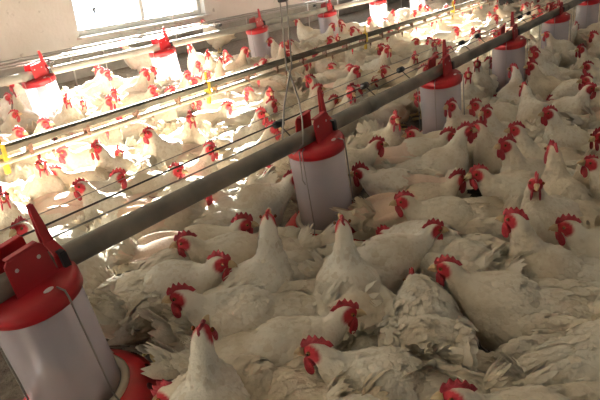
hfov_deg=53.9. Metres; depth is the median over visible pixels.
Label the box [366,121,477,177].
hen
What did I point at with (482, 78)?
hen
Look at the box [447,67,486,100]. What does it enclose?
hen
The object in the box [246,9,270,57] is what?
pet feeder
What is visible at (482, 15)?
hen
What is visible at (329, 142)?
pet feeder
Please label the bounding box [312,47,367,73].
hen
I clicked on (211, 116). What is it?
hen
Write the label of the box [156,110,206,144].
hen
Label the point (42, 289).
pet feeder
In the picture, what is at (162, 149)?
hen
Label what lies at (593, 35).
hen
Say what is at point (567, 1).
hen
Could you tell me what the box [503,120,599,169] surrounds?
hen
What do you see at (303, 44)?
hen
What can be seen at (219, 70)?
hen
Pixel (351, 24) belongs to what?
hen
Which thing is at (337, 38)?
hen
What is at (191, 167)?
hen
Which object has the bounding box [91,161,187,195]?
hen
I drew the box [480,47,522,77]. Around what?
hen
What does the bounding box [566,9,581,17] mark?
hen
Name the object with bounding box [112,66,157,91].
hen
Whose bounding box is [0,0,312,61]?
wall
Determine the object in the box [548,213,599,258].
hen
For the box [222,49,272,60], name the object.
hen
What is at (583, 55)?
hen
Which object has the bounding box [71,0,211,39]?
window
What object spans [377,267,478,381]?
hen
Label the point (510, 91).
hen
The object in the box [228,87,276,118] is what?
hen
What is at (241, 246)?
hen
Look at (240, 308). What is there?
hen
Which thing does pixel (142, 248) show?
hen
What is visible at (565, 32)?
hen
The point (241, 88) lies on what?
hen
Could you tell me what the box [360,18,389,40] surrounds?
hen
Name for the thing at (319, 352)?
hen
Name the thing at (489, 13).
hen
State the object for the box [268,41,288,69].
hen
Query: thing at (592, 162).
hen
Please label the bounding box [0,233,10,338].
hen
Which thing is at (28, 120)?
hen
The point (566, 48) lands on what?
hen
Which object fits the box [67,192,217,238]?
hen
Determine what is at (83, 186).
hen
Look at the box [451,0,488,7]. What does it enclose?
hen
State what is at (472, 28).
hen
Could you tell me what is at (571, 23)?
hen
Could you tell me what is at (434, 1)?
hen
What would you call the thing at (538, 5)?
hen
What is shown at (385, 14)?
hen
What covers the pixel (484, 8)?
hen
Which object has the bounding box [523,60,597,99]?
hen
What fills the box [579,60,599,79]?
hen
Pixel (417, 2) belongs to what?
pet feeder
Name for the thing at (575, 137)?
hen
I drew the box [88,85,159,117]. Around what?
hen
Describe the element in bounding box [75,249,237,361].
hen
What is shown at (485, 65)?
hen
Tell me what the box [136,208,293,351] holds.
hen
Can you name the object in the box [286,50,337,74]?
hen
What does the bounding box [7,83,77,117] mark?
hen
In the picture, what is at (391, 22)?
hen
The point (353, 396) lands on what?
hen
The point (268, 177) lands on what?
hen
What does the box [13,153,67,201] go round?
hen
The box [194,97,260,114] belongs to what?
hen
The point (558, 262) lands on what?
hen
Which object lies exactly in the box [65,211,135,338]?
hen
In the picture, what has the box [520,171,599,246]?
hen
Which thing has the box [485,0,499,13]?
hen
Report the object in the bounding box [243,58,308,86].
hen
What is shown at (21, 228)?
hen
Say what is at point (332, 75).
hen
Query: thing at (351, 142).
hen
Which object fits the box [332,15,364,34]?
hen
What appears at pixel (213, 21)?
rail
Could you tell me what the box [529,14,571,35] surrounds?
hen
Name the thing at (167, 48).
pet feeder
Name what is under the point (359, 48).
hen
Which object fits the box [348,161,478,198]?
hen
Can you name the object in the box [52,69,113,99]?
hen
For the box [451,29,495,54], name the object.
hen
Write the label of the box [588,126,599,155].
hen
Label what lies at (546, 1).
hen
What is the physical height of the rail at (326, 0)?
0.386 m
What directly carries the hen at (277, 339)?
on the floor
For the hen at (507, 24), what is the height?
0.292 m
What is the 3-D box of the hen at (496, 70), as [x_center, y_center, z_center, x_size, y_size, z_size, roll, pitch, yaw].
[1.125,-0.807,3.744,0.401,0.366,0.211,-4,23,2]
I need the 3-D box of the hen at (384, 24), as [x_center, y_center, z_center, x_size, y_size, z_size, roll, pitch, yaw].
[0.942,-1.476,5.382,0.399,0.364,0.210,4,24,21]
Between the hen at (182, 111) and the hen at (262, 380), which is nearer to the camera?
the hen at (262, 380)
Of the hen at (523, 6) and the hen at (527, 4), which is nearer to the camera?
the hen at (523, 6)
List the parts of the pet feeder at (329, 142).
tie rod, saddle plate, tie rod, lid, saddle plate, lever, tie rod, tie rod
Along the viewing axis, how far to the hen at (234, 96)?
3.35 m
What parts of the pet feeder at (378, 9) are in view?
lid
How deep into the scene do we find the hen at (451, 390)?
0.96 m
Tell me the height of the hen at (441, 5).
0.293 m
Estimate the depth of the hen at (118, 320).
1.39 m
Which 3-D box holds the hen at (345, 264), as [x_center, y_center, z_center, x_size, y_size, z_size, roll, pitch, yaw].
[0.128,0.269,1.327,0.238,0.402,0.404,-7,23,-5]
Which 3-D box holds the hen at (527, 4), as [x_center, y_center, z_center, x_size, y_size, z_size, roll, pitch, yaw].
[2.569,-1.931,6.192,0.486,0.322,0.224,-4,23,2]
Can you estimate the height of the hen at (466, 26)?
0.305 m
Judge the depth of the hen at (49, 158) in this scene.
2.53 m
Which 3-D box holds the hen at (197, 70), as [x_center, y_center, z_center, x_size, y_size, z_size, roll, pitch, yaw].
[-0.808,-0.780,4.065,0.422,0.371,0.221,9,26,29]
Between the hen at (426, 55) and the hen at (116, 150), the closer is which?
the hen at (116, 150)
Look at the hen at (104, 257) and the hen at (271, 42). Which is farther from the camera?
the hen at (271, 42)
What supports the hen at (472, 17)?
on the floor
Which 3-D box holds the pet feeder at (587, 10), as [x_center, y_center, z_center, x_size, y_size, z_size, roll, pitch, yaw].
[2.454,-1.572,5.035,0.327,0.579,0.324,9,26,30]
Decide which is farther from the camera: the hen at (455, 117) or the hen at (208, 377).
the hen at (455, 117)
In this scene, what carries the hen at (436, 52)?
on the floor
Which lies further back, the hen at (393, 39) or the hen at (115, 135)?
the hen at (393, 39)
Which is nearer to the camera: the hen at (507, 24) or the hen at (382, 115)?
the hen at (382, 115)
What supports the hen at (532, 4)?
on the floor
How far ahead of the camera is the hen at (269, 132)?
2.34 m
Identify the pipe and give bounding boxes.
[0,0,376,86]
[0,0,585,303]
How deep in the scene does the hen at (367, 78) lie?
3.72 m
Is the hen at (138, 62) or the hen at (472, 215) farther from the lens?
the hen at (138, 62)
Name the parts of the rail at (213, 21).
post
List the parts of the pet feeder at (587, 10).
lid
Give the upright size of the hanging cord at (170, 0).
2.130 m
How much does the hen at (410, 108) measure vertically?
0.360 m
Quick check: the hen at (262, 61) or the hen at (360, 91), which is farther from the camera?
the hen at (262, 61)
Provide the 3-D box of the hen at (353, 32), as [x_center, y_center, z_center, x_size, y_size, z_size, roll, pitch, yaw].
[0.620,-1.295,4.992,0.434,0.382,0.228,-8,23,-7]
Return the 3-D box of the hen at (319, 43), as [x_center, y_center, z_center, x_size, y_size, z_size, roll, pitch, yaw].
[0.312,-1.335,5.217,0.477,0.329,0.213,-4,23,2]
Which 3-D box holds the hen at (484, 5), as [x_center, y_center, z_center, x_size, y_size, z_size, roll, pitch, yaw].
[2.181,-2.152,6.810,0.434,0.314,0.201,-13,24,-19]
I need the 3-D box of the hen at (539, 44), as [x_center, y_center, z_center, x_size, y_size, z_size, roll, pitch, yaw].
[1.580,-1.075,4.284,0.422,0.371,0.222,-12,24,-17]
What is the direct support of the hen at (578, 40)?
on the floor
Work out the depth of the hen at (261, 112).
2.58 m
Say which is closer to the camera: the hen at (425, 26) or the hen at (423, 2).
the hen at (425, 26)
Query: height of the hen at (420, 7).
0.324 m
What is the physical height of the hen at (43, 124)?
0.386 m
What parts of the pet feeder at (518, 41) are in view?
saddle plate, lid, lever, saddle plate, tie rod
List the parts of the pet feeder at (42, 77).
saddle plate, lid, saddle plate, lever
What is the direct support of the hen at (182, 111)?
on the floor
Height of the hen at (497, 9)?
0.355 m
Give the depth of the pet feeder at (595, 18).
5.27 m
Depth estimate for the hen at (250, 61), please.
4.43 m
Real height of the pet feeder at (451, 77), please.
0.579 m
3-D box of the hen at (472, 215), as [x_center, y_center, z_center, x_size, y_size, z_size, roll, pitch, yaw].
[0.499,0.099,1.757,0.472,0.325,0.211,-6,23,-3]
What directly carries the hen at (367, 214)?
on the floor
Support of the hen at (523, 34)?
on the floor
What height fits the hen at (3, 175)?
0.352 m
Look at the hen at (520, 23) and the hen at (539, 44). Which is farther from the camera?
the hen at (520, 23)
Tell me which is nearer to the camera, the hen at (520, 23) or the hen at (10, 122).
the hen at (10, 122)
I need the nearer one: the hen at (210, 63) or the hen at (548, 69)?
the hen at (548, 69)
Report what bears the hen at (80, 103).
on the floor
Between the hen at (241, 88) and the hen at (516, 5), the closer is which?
the hen at (241, 88)
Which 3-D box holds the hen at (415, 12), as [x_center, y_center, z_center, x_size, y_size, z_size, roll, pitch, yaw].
[1.428,-1.876,6.281,0.479,0.330,0.214,-4,23,2]
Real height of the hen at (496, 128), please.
0.373 m
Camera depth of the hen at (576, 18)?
5.34 m
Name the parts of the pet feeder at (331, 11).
lid, saddle plate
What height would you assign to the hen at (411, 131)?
0.318 m
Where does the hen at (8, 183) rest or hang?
on the floor
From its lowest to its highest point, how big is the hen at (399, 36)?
0.379 m
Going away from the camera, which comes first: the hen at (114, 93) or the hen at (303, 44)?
the hen at (114, 93)
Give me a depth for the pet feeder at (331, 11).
5.67 m
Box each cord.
[170,0,176,38]
[277,0,304,184]
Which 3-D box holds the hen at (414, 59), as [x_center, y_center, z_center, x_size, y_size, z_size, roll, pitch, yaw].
[0.684,-0.800,3.807,0.222,0.372,0.423,-8,23,-7]
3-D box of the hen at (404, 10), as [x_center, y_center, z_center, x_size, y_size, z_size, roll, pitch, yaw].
[1.282,-2.126,6.939,0.498,0.306,0.214,-7,23,-5]
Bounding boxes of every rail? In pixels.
[0,0,374,85]
[0,0,401,68]
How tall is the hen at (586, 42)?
0.314 m
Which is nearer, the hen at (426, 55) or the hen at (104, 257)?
the hen at (104, 257)
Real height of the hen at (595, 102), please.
0.385 m
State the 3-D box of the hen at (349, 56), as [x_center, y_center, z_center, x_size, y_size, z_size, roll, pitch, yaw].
[0.502,-1.007,4.354,0.410,0.360,0.215,0,23,12]
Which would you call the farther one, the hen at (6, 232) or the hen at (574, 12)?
the hen at (574, 12)
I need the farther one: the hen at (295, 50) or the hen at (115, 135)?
the hen at (295, 50)
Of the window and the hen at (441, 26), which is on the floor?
the hen at (441, 26)
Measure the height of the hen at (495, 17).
0.389 m
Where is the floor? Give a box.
[0,0,529,399]
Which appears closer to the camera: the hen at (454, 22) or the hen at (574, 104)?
the hen at (574, 104)
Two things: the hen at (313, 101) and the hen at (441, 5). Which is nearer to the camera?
the hen at (313, 101)
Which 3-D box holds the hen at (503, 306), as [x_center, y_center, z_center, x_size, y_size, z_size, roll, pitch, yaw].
[0.524,0.281,1.314,0.476,0.328,0.213,3,24,18]
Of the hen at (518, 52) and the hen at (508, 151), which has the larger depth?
the hen at (518, 52)
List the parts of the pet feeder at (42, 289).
saddle plate, tie rod, tie rod, saddle plate, lid, lever, tie rod, tie rod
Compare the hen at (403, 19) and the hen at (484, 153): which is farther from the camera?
the hen at (403, 19)
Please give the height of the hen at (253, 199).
0.325 m
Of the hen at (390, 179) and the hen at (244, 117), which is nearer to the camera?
the hen at (390, 179)
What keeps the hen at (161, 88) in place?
on the floor
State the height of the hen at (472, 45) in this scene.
0.386 m
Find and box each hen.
[0,92,12,122]
[0,109,22,134]
[0,125,27,141]
[0,136,72,171]
[0,142,12,181]
[0,163,27,192]
[0,185,35,229]
[0,226,33,241]
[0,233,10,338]
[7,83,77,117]
[9,211,99,244]
[10,91,54,139]
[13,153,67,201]
[19,167,130,228]
[32,116,54,153]
[47,93,84,140]
[49,160,167,189]
[51,66,104,93]
[51,115,125,150]
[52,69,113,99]
[55,94,115,136]
[55,135,148,170]
[63,248,191,356]
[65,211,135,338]
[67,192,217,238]
[68,177,172,218]
[71,95,95,110]
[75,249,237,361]
[78,87,124,118]
[84,67,152,106]
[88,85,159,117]
[88,137,130,157]
[89,139,156,171]
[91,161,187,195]
[92,65,154,89]
[101,85,177,143]
[108,212,258,274]
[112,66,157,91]
[119,39,159,72]
[132,140,219,177]
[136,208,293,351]
[139,126,239,168]
[141,100,235,134]
[141,298,366,379]
[149,165,277,198]
[151,354,389,399]
[152,70,193,118]
[154,60,202,111]
[154,70,213,93]
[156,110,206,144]
[161,279,381,339]
[169,220,336,280]
[169,314,250,399]
[183,119,281,176]
[187,44,220,72]
[187,57,226,111]
[187,168,305,232]
[188,74,263,110]
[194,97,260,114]
[198,97,280,135]
[199,19,235,52]
[199,106,269,147]
[201,70,243,81]
[204,46,250,73]
[204,49,225,69]
[208,58,268,87]
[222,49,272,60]
[224,54,272,87]
[227,74,285,94]
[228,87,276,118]
[242,86,309,112]
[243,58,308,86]
[254,63,303,91]
[262,128,378,175]
[263,135,388,204]
[265,94,340,141]
[266,37,309,64]
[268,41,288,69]
[268,82,325,121]
[280,84,365,111]
[286,39,327,54]
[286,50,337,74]
[288,217,448,296]
[293,19,334,41]
[293,22,336,49]
[293,335,561,399]
[294,63,352,90]
[302,73,377,97]
[308,29,360,48]
[309,65,362,91]
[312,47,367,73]
[312,213,395,351]
[321,34,341,52]
[325,36,376,61]
[326,62,388,91]
[329,168,468,239]
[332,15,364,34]
[332,86,358,137]
[334,387,520,399]
[336,19,381,31]
[340,24,371,38]
[342,43,379,62]
[345,82,411,133]
[346,44,391,72]
[348,26,388,46]
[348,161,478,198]
[353,32,375,50]
[355,110,404,147]
[356,126,455,168]
[360,9,395,24]
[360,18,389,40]
[360,38,421,56]
[363,63,427,129]
[366,16,379,30]
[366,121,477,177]
[371,58,440,86]
[375,43,422,64]
[376,219,538,312]
[377,64,460,120]
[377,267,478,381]
[382,12,412,19]
[382,17,408,24]
[382,18,424,40]
[386,30,424,46]
[389,189,520,242]
[391,38,441,58]
[395,8,420,18]
[395,19,434,31]
[395,22,426,42]
[397,17,435,34]
[399,50,419,71]
[401,17,432,22]
[401,125,476,172]
[402,26,461,44]
[411,91,505,122]
[412,9,441,16]
[417,4,433,12]
[418,38,438,59]
[421,0,444,6]
[423,5,462,11]
[424,36,482,56]
[425,0,448,3]
[425,7,464,13]
[427,56,493,74]
[427,254,599,350]
[430,1,461,8]
[430,21,461,29]
[430,378,599,399]
[432,16,478,24]
[432,51,493,62]
[435,9,472,16]
[435,15,469,33]
[440,29,482,55]
[443,4,477,20]
[443,97,507,131]
[447,45,503,78]
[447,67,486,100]
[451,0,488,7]
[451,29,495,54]
[453,14,500,41]
[455,4,486,13]
[459,17,509,29]
[462,56,498,102]
[462,319,599,393]
[464,163,590,206]
[466,97,558,122]
[469,26,494,56]
[471,3,504,9]
[471,23,510,29]
[471,119,546,174]
[473,3,495,22]
[478,103,544,140]
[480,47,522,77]
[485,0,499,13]
[487,11,510,21]
[489,63,522,104]
[491,31,531,56]
[493,5,518,20]
[493,135,588,179]
[494,29,545,71]
[495,4,541,26]
[495,207,599,301]
[496,22,529,33]
[500,0,539,9]
[503,2,522,15]
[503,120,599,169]
[516,0,553,9]
[516,82,586,138]
[520,0,556,7]
[520,4,531,16]
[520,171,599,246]
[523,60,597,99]
[524,2,547,12]
[526,21,578,48]
[526,45,561,79]
[528,48,583,79]
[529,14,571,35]
[530,1,546,12]
[533,82,599,120]
[536,9,583,27]
[538,104,594,151]
[541,31,599,68]
[541,139,599,249]
[544,3,582,13]
[546,78,599,100]
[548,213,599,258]
[552,4,589,26]
[559,105,599,129]
[560,0,583,8]
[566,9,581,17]
[573,21,599,49]
[574,43,599,69]
[576,73,599,107]
[576,154,599,198]
[579,32,599,47]
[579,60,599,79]
[587,30,599,58]
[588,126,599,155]
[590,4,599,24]
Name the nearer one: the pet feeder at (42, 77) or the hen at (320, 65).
the pet feeder at (42, 77)
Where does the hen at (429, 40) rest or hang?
on the floor
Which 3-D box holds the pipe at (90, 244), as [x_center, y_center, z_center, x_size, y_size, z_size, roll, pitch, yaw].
[1.787,-1.367,4.211,0.175,0.089,13.250,11,27,33]
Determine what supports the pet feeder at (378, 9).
on the floor
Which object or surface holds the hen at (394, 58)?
on the floor
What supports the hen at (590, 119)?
on the floor
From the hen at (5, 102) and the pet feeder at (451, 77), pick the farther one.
the hen at (5, 102)
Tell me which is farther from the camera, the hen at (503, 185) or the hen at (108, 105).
the hen at (108, 105)
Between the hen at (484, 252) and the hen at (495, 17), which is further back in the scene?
the hen at (495, 17)
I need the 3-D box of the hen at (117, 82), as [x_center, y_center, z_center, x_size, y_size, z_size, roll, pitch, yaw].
[-1.237,-0.804,4.206,0.424,0.373,0.223,-12,24,-17]
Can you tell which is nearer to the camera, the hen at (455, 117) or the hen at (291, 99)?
the hen at (455, 117)
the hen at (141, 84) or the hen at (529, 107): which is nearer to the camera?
the hen at (529, 107)
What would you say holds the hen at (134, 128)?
on the floor
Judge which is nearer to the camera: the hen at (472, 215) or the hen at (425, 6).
the hen at (472, 215)
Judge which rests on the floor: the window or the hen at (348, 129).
the hen at (348, 129)
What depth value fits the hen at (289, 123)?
2.79 m
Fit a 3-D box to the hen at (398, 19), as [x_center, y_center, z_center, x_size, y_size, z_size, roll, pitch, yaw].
[1.076,-1.531,5.498,0.389,0.355,0.205,10,27,32]
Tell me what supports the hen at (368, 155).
on the floor
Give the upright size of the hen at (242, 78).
0.304 m
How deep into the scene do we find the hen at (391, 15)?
6.17 m
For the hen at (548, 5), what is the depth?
5.90 m
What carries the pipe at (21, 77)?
hanging from the hanging cord at (170, 0)
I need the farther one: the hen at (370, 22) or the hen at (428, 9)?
the hen at (428, 9)
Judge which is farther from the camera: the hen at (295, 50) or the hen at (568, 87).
the hen at (295, 50)
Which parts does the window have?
sill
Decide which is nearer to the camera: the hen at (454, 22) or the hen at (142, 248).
the hen at (142, 248)
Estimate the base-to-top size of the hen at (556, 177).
0.390 m
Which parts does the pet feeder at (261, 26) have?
saddle plate, lid, saddle plate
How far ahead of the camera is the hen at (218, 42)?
6.58 m
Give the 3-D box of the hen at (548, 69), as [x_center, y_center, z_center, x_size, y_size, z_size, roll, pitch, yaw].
[1.474,-0.693,3.365,0.445,0.392,0.234,-12,24,-17]
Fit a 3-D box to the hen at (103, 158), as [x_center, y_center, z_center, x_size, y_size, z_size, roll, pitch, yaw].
[-0.716,-0.126,2.477,0.224,0.376,0.427,4,24,20]
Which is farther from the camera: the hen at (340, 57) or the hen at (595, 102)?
the hen at (340, 57)
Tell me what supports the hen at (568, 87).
on the floor
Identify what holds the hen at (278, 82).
on the floor
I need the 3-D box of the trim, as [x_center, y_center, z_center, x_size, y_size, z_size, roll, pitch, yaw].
[-2.205,-1.334,5.767,0.012,0.300,16.000,11,27,33]
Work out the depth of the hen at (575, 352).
1.11 m
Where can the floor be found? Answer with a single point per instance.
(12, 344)
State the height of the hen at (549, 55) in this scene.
0.326 m
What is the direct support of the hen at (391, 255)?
on the floor
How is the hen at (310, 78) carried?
on the floor
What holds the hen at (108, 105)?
on the floor
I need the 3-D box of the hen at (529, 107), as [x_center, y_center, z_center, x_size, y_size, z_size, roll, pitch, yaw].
[1.038,-0.287,2.509,0.218,0.372,0.440,-9,23,-11]
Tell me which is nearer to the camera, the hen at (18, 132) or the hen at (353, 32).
the hen at (18, 132)
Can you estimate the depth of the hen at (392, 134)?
2.32 m
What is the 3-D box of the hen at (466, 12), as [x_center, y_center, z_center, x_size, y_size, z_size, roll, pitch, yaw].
[1.679,-1.926,6.379,0.464,0.308,0.214,-4,23,2]
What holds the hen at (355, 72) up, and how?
on the floor
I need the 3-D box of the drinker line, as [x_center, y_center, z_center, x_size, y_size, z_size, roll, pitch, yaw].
[0.687,-1.271,4.324,0.034,0.189,11.100,11,27,33]
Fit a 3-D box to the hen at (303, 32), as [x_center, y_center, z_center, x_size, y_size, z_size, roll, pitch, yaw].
[0.150,-1.678,6.008,0.428,0.376,0.225,-2,23,6]
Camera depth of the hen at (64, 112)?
3.15 m
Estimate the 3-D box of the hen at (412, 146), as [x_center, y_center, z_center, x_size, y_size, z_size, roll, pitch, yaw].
[0.380,-0.117,2.299,0.489,0.325,0.226,-5,23,-1]
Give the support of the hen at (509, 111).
on the floor
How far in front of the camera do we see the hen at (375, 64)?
3.82 m
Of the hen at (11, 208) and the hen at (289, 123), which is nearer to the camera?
the hen at (11, 208)
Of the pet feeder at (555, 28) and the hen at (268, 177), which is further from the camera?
the pet feeder at (555, 28)
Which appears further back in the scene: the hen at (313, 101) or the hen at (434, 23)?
the hen at (434, 23)
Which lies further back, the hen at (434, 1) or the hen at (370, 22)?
the hen at (434, 1)
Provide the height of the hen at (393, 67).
0.300 m
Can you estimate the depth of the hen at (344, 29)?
5.33 m
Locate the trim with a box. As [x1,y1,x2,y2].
[0,0,399,97]
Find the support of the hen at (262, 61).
on the floor
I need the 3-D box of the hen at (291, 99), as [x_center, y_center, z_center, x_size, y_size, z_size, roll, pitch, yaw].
[-0.101,-0.532,3.403,0.434,0.314,0.201,-18,26,-29]
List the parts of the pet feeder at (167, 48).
saddle plate, lid, saddle plate, lever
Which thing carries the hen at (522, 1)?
on the floor
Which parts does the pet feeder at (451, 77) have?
tie rod, saddle plate, tie rod, lid, lever, saddle plate, tie rod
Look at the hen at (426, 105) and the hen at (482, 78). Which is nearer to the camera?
the hen at (426, 105)
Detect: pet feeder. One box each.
[0,203,161,399]
[21,50,62,140]
[148,27,181,80]
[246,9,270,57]
[285,90,365,240]
[318,0,339,36]
[369,0,387,21]
[415,0,420,7]
[417,39,464,133]
[489,12,527,96]
[539,0,571,39]
[573,0,599,28]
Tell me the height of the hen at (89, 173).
0.316 m
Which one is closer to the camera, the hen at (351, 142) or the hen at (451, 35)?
the hen at (351, 142)
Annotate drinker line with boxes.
[0,0,497,173]
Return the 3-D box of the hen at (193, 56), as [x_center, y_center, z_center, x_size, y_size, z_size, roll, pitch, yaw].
[-0.803,-1.138,4.898,0.231,0.387,0.440,4,24,20]
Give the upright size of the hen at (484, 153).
0.362 m
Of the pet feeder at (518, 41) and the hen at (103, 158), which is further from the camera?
the pet feeder at (518, 41)
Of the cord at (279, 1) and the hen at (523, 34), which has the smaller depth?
the cord at (279, 1)
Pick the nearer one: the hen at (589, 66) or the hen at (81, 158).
the hen at (81, 158)
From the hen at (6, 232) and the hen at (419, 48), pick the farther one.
the hen at (419, 48)
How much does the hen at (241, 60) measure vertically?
0.389 m
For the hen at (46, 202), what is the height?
0.316 m
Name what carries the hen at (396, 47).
on the floor
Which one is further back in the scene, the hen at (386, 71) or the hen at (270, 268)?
the hen at (386, 71)
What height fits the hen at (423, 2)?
0.389 m
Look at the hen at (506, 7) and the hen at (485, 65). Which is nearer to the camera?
the hen at (485, 65)
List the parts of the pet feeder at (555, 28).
saddle plate, lid, saddle plate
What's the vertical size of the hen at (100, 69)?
0.367 m

